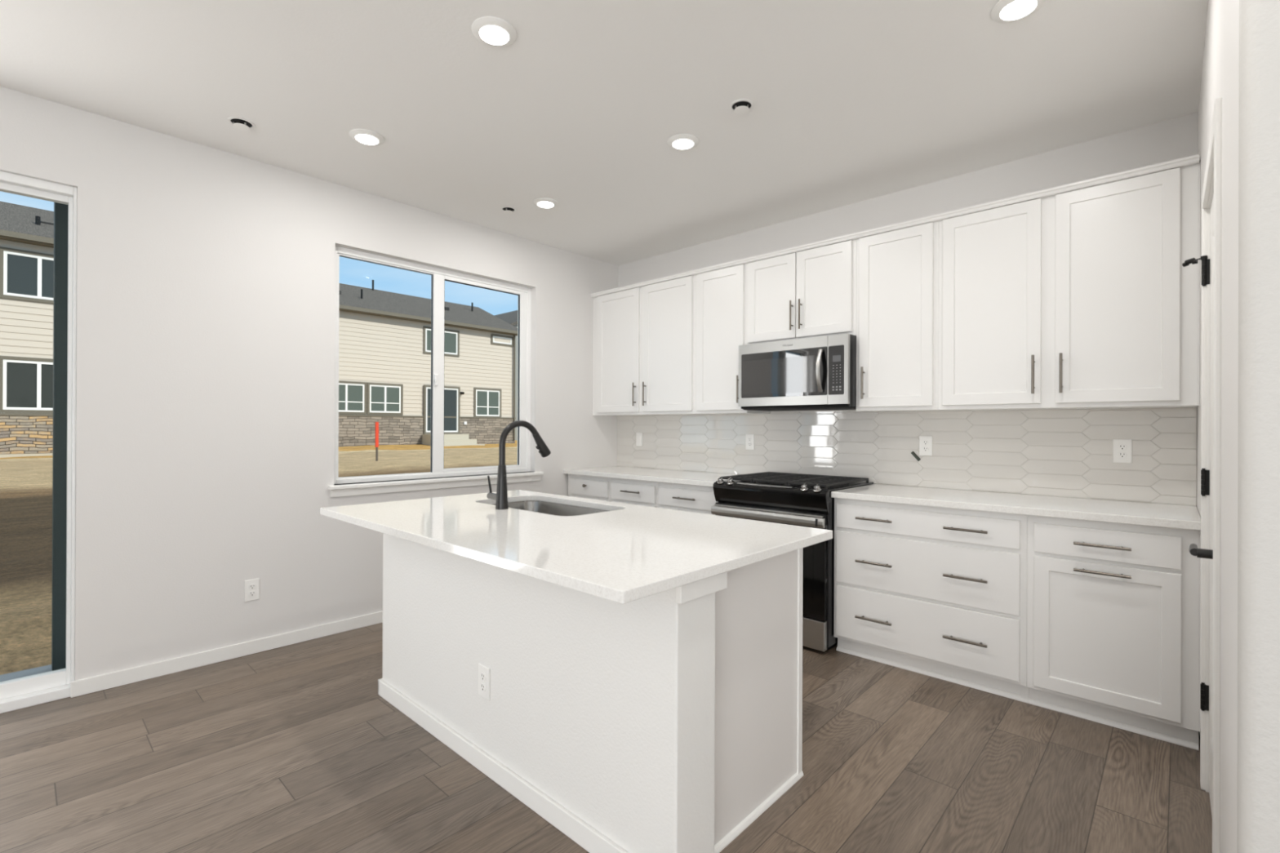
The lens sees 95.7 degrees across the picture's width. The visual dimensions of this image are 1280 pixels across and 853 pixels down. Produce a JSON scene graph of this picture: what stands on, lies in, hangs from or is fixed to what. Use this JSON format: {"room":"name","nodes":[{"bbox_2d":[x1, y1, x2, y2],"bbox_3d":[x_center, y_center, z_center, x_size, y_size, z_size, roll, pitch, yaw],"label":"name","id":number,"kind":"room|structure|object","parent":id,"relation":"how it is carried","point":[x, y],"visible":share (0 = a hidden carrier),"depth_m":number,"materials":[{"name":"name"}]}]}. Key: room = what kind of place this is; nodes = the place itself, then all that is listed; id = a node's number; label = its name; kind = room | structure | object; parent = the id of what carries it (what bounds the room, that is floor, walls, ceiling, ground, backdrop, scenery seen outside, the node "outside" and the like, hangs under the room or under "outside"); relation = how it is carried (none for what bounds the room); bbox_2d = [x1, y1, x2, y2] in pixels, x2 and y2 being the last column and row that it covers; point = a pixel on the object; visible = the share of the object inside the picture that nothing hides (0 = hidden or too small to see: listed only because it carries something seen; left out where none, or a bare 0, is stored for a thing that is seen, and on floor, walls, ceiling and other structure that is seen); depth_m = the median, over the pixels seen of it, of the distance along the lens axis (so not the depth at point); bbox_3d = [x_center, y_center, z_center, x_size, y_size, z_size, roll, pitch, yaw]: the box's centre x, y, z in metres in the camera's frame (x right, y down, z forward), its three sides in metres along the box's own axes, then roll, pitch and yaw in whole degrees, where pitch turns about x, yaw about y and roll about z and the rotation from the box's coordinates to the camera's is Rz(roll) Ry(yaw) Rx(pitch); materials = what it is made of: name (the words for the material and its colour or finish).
{"room":"kitchen","nodes":[
{"label":"kitchen","id":0,"kind":"room"},
{"bbox_2d":[0,86,617,680],"bbox_3d":[-3.027,-0.116,2.428,0.160,2.756,8.400,0,0,43],"label":"wall","id":1,"kind":"structure","parent":0,"point":[205,371],"depth_m":3.13,"materials":[{"name":"white paint"}]},
{"bbox_2d":[0,170,77,713],"bbox_3d":[-3.117,0.066,2.337,0.155,2.392,1.205,0,0,43],"label":"door","id":2,"kind":"structure","parent":1,"relation":"in","point":[44,687],"depth_m":2.73,"materials":[{"name":"white plastic"}]},
{"bbox_2d":[70,610,382,697],"bbox_3d":[-1.617,1.233,3.817,0.013,0.074,3.045,0,0,43],"label":"baseboard","id":3,"kind":"structure","parent":1,"relation":"attached to","point":[127,676],"depth_m":3.10,"materials":[{"name":"white paint"}]},
{"bbox_2d":[244,577,259,601],"bbox_3d":[-2.163,0.912,3.234,0.008,0.117,0.072,0,0,43],"label":"wall outlet","id":4,"kind":"object","parent":1,"relation":"attached to","point":[251,587],"visible":1,"depth_m":3.23,"materials":[{"name":"white plastic"}]},
{"bbox_2d":[248,583,255,589],"bbox_3d":[-2.162,0.893,3.232,0.004,0.027,0.033,0,0,43],"label":"receptacle","id":5,"kind":"object","parent":4,"relation":"attached to","point":[251,586],"depth_m":3.23,"materials":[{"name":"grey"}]},
{"bbox_2d":[248,591,255,595],"bbox_3d":[-2.162,0.932,3.232,0.004,0.027,0.033,0,0,43],"label":"receptacle","id":6,"kind":"object","parent":4,"relation":"attached to","point":[251,593],"depth_m":3.23,"materials":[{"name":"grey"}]},
{"bbox_2d":[333,245,531,484],"bbox_3d":[-1.416,-0.380,4.160,0.083,1.485,1.510,0,0,43],"label":"window","id":7,"kind":"structure","parent":1,"relation":"in","point":[438,276],"depth_m":4.13,"materials":[{"name":"white plastic"}]},
{"bbox_2d":[328,471,543,497],"bbox_3d":[-1.358,0.375,4.117,0.100,0.025,1.603,0,0,43],"label":"trim","id":8,"kind":"structure","parent":1,"relation":"attached to","point":[410,482],"depth_m":3.94,"materials":[{"name":"white paint"}]},
{"bbox_2d":[0,0,1208,266],"bbox_3d":[-0.371,-1.612,-0.042,7.410,0.250,8.400,0,0,43],"label":"ceiling","id":9,"kind":"structure","parent":0,"point":[854,101],"depth_m":2.55,"materials":[{"name":"white paint"}]},
{"bbox_2d":[227,116,254,130],"bbox_3d":[-1.953,-1.478,2.842,0.110,0.022,0.110,0,0,43],"label":"sprinkler","id":10,"kind":"object","parent":9,"relation":"attached to","point":[240,123],"visible":1,"depth_m":2.83,"materials":[{"name":"white metal"}]},
{"bbox_2d":[231,119,252,127],"bbox_3d":[-1.953,-1.488,2.842,0.088,0.001,0.088,0,0,43],"label":"sprinkler head","id":11,"kind":"object","parent":10,"relation":"on","point":[237,121],"depth_m":2.83},
{"bbox_2d":[349,128,384,145],"bbox_3d":[-1.401,-1.476,2.976,0.165,0.020,0.165,0,0,43],"label":"recessed light","id":12,"kind":"object","parent":9,"relation":"in","point":[368,137],"visible":1,"depth_m":2.95,"materials":[{"name":"white plastic"}]},
{"bbox_2d":[471,16,516,47],"bbox_3d":[-0.548,-1.474,2.180,0.165,0.020,0.165,0,0,43],"label":"recessed light","id":13,"kind":"object","parent":9,"relation":"in","point":[492,31],"visible":1,"depth_m":2.16,"materials":[{"name":"white plastic"}]},
{"bbox_2d":[501,206,515,213],"bbox_3d":[-0.897,-1.472,3.956,0.100,0.022,0.100,0,0,43],"label":"sprinkler","id":14,"kind":"object","parent":9,"relation":"attached to","point":[508,210],"visible":1,"depth_m":3.95,"materials":[{"name":"white metal"}]},
{"bbox_2d":[502,207,514,210],"bbox_3d":[-0.897,-1.482,3.956,0.080,0.001,0.080,0,0,43],"label":"cup","id":15,"kind":"object","parent":14,"relation":"on","point":[504,209],"depth_m":3.95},
{"bbox_2d":[533,197,558,208],"bbox_3d":[-0.625,-1.472,3.839,0.165,0.020,0.165,0,0,43],"label":"recessed light","id":16,"kind":"object","parent":9,"relation":"in","point":[544,202],"visible":1,"depth_m":3.81,"materials":[{"name":"white plastic"}]},
{"bbox_2d":[666,133,698,150],"bbox_3d":[0.224,-1.470,3.013,0.165,0.020,0.165,0,0,43],"label":"recessed light","id":17,"kind":"object","parent":9,"relation":"in","point":[680,141],"visible":1,"depth_m":2.98,"materials":[{"name":"white plastic"}]},
{"bbox_2d":[729,98,753,114],"bbox_3d":[0.469,-1.469,2.675,0.110,0.022,0.110,0,0,43],"label":"sprinkler","id":18,"kind":"object","parent":9,"relation":"attached to","point":[742,106],"visible":1,"depth_m":2.66,"materials":[{"name":"white metal"}]},
{"bbox_2d":[732,101,751,110],"bbox_3d":[0.469,-1.479,2.675,0.088,0.001,0.088,0,0,43],"label":"cup","id":19,"kind":"object","parent":18,"relation":"on","point":[741,103],"depth_m":2.66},
{"bbox_2d":[991,0,1045,22],"bbox_3d":[1.327,-1.467,2.035,0.165,0.020,0.165,0,0,43],"label":"recessed light","id":20,"kind":"object","parent":9,"relation":"in","point":[1005,11],"visible":1,"depth_m":2.03,"materials":[{"name":"white plastic"}]},
{"bbox_2d":[0,622,1212,852],"bbox_3d":[-0.382,1.330,-0.046,7.410,0.120,8.400,0,0,43],"label":"floor","id":21,"kind":"structure","parent":0,"point":[295,748],"depth_m":2.10,"materials":[{"name":"brown wood"}]},
{"bbox_2d":[568,474,610,501],"bbox_3d":[-0.235,0.837,4.908,0.518,0.880,0.656,0,0,43],"label":"base cabinet","id":22,"kind":"object","parent":21,"relation":"on","point":[593,487],"visible":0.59,"depth_m":4.68,"materials":[{"name":"white paint"}]},
{"bbox_2d":[563,466,740,487],"bbox_3d":[0.153,0.381,4.559,1.584,0.034,0.640,0,0,43],"label":"countertop","id":23,"kind":"structure","parent":22,"relation":"on","point":[668,476],"depth_m":4.44,"materials":[{"name":"white stone"}]},
{"bbox_2d":[377,533,803,852],"bbox_3d":[-0.286,0.837,2.430,1.835,0.872,0.837,0,0,43],"label":"kitchen island","id":24,"kind":"object","parent":21,"relation":"on","point":[670,721],"visible":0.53,"depth_m":1.86,"materials":[{"name":"white paint"}]},
{"bbox_2d":[478,662,489,700],"bbox_3d":[-0.577,0.943,2.142,0.072,0.117,0.008,0,0,43],"label":"wall outlet","id":25,"kind":"object","parent":24,"relation":"attached to","point":[483,671],"visible":1,"depth_m":2.13,"materials":[{"name":"white plastic"}]},
{"bbox_2d":[480,683,485,691],"bbox_3d":[-0.579,0.962,2.140,0.033,0.027,0.004,0,0,43],"label":"receptacle","id":26,"kind":"object","parent":25,"relation":"attached to","point":[482,686],"depth_m":2.14,"materials":[{"name":"grey plastic"}]},
{"bbox_2d":[480,672,485,680],"bbox_3d":[-0.579,0.923,2.140,0.033,0.027,0.004,0,0,43],"label":"receptacle","id":27,"kind":"object","parent":25,"relation":"attached to","point":[482,674],"depth_m":2.14,"materials":[{"name":"white plastic"}]},
{"bbox_2d":[320,489,832,604],"bbox_3d":[-0.373,0.385,2.348,1.918,0.030,1.076,0,0,43],"label":"island countertop","id":28,"kind":"structure","parent":24,"relation":"on","point":[624,553],"depth_m":1.95,"materials":[{"name":"white stone"}]},
{"bbox_2d":[486,420,551,509],"bbox_3d":[-0.568,0.171,2.721,0.139,0.398,0.297,0,0,43],"label":"kitchen faucet","id":29,"kind":"object","parent":28,"relation":"on","point":[501,495],"visible":1,"depth_m":2.60,"materials":[{"name":"black metal"}]},
{"bbox_2d":[493,500,607,515],"bbox_3d":[-0.441,0.505,2.762,0.800,0.207,0.446,0,0,43],"label":"undermount sink","id":30,"kind":"object","parent":28,"relation":"in","point":[543,507],"visible":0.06,"depth_m":3.05,"materials":[{"name":"silver metal"}]},
{"bbox_2d":[610,477,657,507],"bbox_3d":[0.133,0.838,4.564,0.488,0.880,0.656,0,0,43],"label":"base cabinet","id":31,"kind":"object","parent":21,"relation":"on","point":[637,492],"visible":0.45,"depth_m":4.34,"materials":[{"name":"white paint"}]},
{"bbox_2d":[657,482,718,515],"bbox_3d":[0.518,0.839,4.205,0.563,0.880,0.656,0,0,43],"label":"base cabinet","id":32,"kind":"object","parent":21,"relation":"on","point":[682,497],"visible":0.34,"depth_m":4.00,"materials":[{"name":"white paint"}]},
{"bbox_2d":[711,471,873,651],"bbox_3d":[0.976,0.802,3.721,0.768,0.957,0.716,0,0,43],"label":"gas range","id":33,"kind":"object","parent":21,"relation":"on","point":[800,500],"visible":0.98,"depth_m":3.32,"materials":[{"name":"black metal"}]},
{"bbox_2d":[715,480,873,493],"bbox_3d":[0.996,0.365,3.741,0.764,0.019,0.663,0,0,43],"label":"cooktop","id":34,"kind":"object","parent":33,"relation":"in","point":[826,489],"depth_m":3.49,"materials":[{"name":"black ceramic"}]},
{"bbox_2d":[833,497,1029,702],"bbox_3d":[1.623,0.842,3.174,0.923,0.880,0.656,0,0,43],"label":"base cabinet","id":35,"kind":"object","parent":21,"relation":"on","point":[940,593],"visible":0.98,"depth_m":2.91,"materials":[{"name":"white paint"}]},
{"bbox_2d":[831,484,1200,530],"bbox_3d":[1.841,0.385,2.984,1.501,0.034,0.640,0,0,43],"label":"countertop","id":36,"kind":"structure","parent":35,"relation":"on","point":[1144,513],"depth_m":2.76,"materials":[{"name":"white stone"}]},
{"bbox_2d":[1026,515,1200,750],"bbox_3d":[2.172,0.843,2.663,0.576,0.880,0.656,0,0,43],"label":"base cabinet","id":37,"kind":"object","parent":21,"relation":"on","point":[1113,610],"visible":0.94,"depth_m":2.44,"materials":[{"name":"white paint"}]},
{"bbox_2d":[617,112,1197,502],"bbox_3d":[1.271,-0.097,4.060,3.900,2.756,0.150,0,0,43],"label":"wall","id":38,"kind":"structure","parent":0,"point":[1174,139],"depth_m":3.42,"materials":[{"name":"white paint"}]},
{"bbox_2d":[592,275,711,416],"bbox_3d":[0.086,-0.622,4.814,1.136,1.051,0.367,0,0,43],"label":"upper cabinet","id":39,"kind":"object","parent":38,"relation":"attached to","point":[644,343],"visible":0.95,"depth_m":4.66,"materials":[{"name":"white paint"}]},
{"bbox_2d":[590,154,1199,297],"bbox_3d":[1.086,-1.144,3.898,3.844,0.029,0.345,0,0,43],"label":"crown molding","id":40,"kind":"structure","parent":39,"relation":"attached to","point":[1192,160],"depth_m":3.14,"materials":[{"name":"white paint"}]},
{"bbox_2d":[695,263,769,414],"bbox_3d":[0.667,-0.620,4.271,0.452,1.051,0.367,0,0,43],"label":"upper cabinet","id":41,"kind":"object","parent":38,"relation":"attached to","point":[722,295],"visible":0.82,"depth_m":4.17,"materials":[{"name":"white paint"}]},
{"bbox_2d":[747,240,856,344],"bbox_3d":[1.113,-0.848,3.856,0.764,0.593,0.367,0,0,43],"label":"upper cabinet","id":42,"kind":"object","parent":38,"relation":"attached to","point":[810,293],"visible":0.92,"depth_m":3.72,"materials":[{"name":"white paint"}]},
{"bbox_2d":[738,333,856,411],"bbox_3d":[1.069,-0.331,3.811,0.762,0.438,0.466,0,0,43],"label":"microwave oven","id":43,"kind":"object","parent":42,"relation":"attached to","point":[818,373],"visible":1,"depth_m":3.64,"materials":[{"name":"silver metal"}]},
{"bbox_2d":[856,221,954,412],"bbox_3d":[1.560,-0.618,3.439,0.458,1.051,0.367,0,0,43],"label":"upper cabinet","id":44,"kind":"object","parent":38,"relation":"attached to","point":[897,271],"visible":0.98,"depth_m":3.32,"materials":[{"name":"white paint"}]},
{"bbox_2d":[617,407,1196,506],"bbox_3d":[1.195,0.126,4.020,3.844,0.480,0.010,0,0,43],"label":"backsplash","id":45,"kind":"structure","parent":38,"relation":"attached to","point":[1065,453],"depth_m":3.40,"materials":[{"name":"grey tile"}]},
{"bbox_2d":[635,432,642,445],"bbox_3d":[-0.006,0.113,5.129,0.072,0.117,0.008,0,0,43],"label":"wall switch","id":46,"kind":"object","parent":45,"relation":"attached to","point":[638,435],"visible":1,"depth_m":5.13,"materials":[{"name":"white plastic"}]},
{"bbox_2d":[746,434,754,449],"bbox_3d":[0.826,0.115,4.353,0.072,0.117,0.008,0,0,43],"label":"wall outlet","id":47,"kind":"object","parent":45,"relation":"attached to","point":[749,437],"visible":1,"depth_m":4.35,"materials":[{"name":"white plastic"}]},
{"bbox_2d":[911,451,920,461],"bbox_3d":[1.688,0.181,3.550,0.057,0.060,0.006,0,0,43],"label":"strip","id":48,"kind":"object","parent":45,"relation":"attached to","point":[913,453],"visible":1,"depth_m":3.55,"materials":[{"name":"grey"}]},
{"bbox_2d":[919,435,932,455],"bbox_3d":[1.730,0.118,3.510,0.072,0.117,0.008,0,0,43],"label":"wall outlet","id":49,"kind":"object","parent":45,"relation":"attached to","point":[925,442],"visible":1,"depth_m":3.51,"materials":[{"name":"white plastic"}]},
{"bbox_2d":[922,440,928,444],"bbox_3d":[1.728,0.098,3.508,0.033,0.027,0.004,0,0,43],"label":"receptacle","id":50,"kind":"object","parent":49,"relation":"attached to","point":[924,442],"depth_m":3.51,"materials":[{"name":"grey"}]},
{"bbox_2d":[922,446,928,451],"bbox_3d":[1.728,0.137,3.508,0.033,0.027,0.004,0,0,43],"label":"receptacle","id":51,"kind":"object","parent":49,"relation":"attached to","point":[924,448],"depth_m":3.51,"materials":[{"name":"grey plastic"}]},
{"bbox_2d":[1113,439,1132,462],"bbox_3d":[2.400,0.122,2.884,0.072,0.117,0.008,0,0,43],"label":"wall outlet","id":52,"kind":"object","parent":45,"relation":"attached to","point":[1122,448],"visible":1,"depth_m":2.88,"materials":[{"name":"white plastic"}]},
{"bbox_2d":[1118,444,1126,449],"bbox_3d":[2.399,0.103,2.883,0.033,0.027,0.004,0,0,43],"label":"receptacle","id":53,"kind":"object","parent":52,"relation":"attached to","point":[1120,446],"depth_m":2.88,"materials":[{"name":"grey plastic"}]},
{"bbox_2d":[1118,452,1126,457],"bbox_3d":[2.398,0.142,2.883,0.033,0.027,0.004,0,0,43],"label":"receptacle","id":54,"kind":"object","parent":52,"relation":"attached to","point":[1121,455],"depth_m":2.88,"materials":[{"name":"grey plastic"}]},
{"bbox_2d":[937,160,1199,411],"bbox_3d":[2.106,-0.616,2.929,1.035,1.051,0.367,0,0,43],"label":"upper cabinet","id":55,"kind":"object","parent":38,"relation":"attached to","point":[1084,298],"visible":1,"depth_m":2.76,"materials":[{"name":"white paint"}]},
{"bbox_2d":[1196,0,1239,852],"bbox_3d":[1.923,-0.097,1.874,0.120,2.756,2.198,0,0,42],"label":"wall","id":56,"kind":"structure","parent":0,"point":[1220,77],"depth_m":1.30,"materials":[{"name":"white paint"}]},
{"bbox_2d":[1182,191,1213,817],"bbox_3d":[1.755,0.252,1.795,0.114,2.032,0.746,0,0,43],"label":"door","id":57,"kind":"structure","parent":56,"relation":"in","point":[1207,265],"depth_m":1.97,"materials":[{"name":"white paint"}]},
{"bbox_2d":[1200,97,1222,852],"bbox_3d":[1.786,0.224,1.741,0.131,2.112,0.844,0,0,43],"label":"trim","id":58,"kind":"structure","parent":56,"relation":"attached to","point":[1213,172],"depth_m":1.47,"materials":[{"name":"white paint"}]},
{"bbox_2d":[1236,0,1279,852],"bbox_3d":[2.330,-0.098,0.035,3.200,2.756,0.120,0,0,43],"label":"wall","id":59,"kind":"structure","parent":0,"point":[1258,790],"depth_m":1.06,"materials":[{"name":"grey paint"}]},
{"label":"outside","id":60,"kind":"structure","parent":0,"visible":0},
{"bbox_2d":[0,440,517,675],"bbox_3d":[-13.693,1.138,23.382,44.000,0.711,60.000,0,0,43],"label":"ground","id":61,"kind":"structure","parent":60,"point":[25,482],"depth_m":8.04,"materials":[{"name":"brown soil"}]},
{"bbox_2d":[0,664,52,682],"bbox_3d":[-3.805,1.439,2.189,0.635,0.240,2.900,0,0,43],"label":"patio","id":62,"kind":"structure","parent":61,"relation":"on","point":[22,673],"depth_m":3.11,"materials":[{"name":"grey concrete"}]},
{"bbox_2d":[51,202,68,671],"bbox_3d":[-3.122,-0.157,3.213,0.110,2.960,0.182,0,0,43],"label":"sliding door frame","id":63,"kind":"structure","parent":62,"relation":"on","point":[60,211],"depth_m":3.13,"materials":[{"name":"grey metal"}]},
{"bbox_2d":[0,201,53,457],"bbox_3d":[-25.043,-3.313,16.965,10.000,9.020,15.900,0,0,43],"label":"house","id":64,"kind":"structure","parent":61,"relation":"on","point":[26,233],"depth_m":17.43,"materials":[{"name":"beige"}]},
{"bbox_2d":[40,221,53,225],"bbox_3d":[-19.494,-6.538,19.532,0.800,0.320,1.000,0,0,43],"label":"roof vent","id":65,"kind":"object","parent":64,"relation":"attached to","point":[42,222],"depth_m":19.00,"materials":[{"name":"black metal"}]},
{"bbox_2d":[374,422,378,461],"bbox_3d":[-8.813,0.551,19.420,0.050,1.400,0.100,0,0,43],"label":"stake","id":66,"kind":"object","parent":61,"relation":"on","point":[376,446],"visible":0.96,"depth_m":19.40,"materials":[{"name":"red"}]},
{"bbox_2d":[338,280,517,446],"bbox_3d":[-15.156,-3.340,30.274,11.100,9.186,15.850,0,0,43],"label":"house","id":67,"kind":"structure","parent":61,"relation":"on","point":[384,337],"depth_m":28.91,"materials":[{"name":"beige"}]},
{"bbox_2d":[494,310,517,439],"bbox_3d":[-8.446,-3.843,43.402,10.800,10.080,11.200,0,0,43],"label":"house","id":68,"kind":"structure","parent":61,"relation":"on","point":[511,317],"depth_m":36.78,"materials":[{"name":"grey"}]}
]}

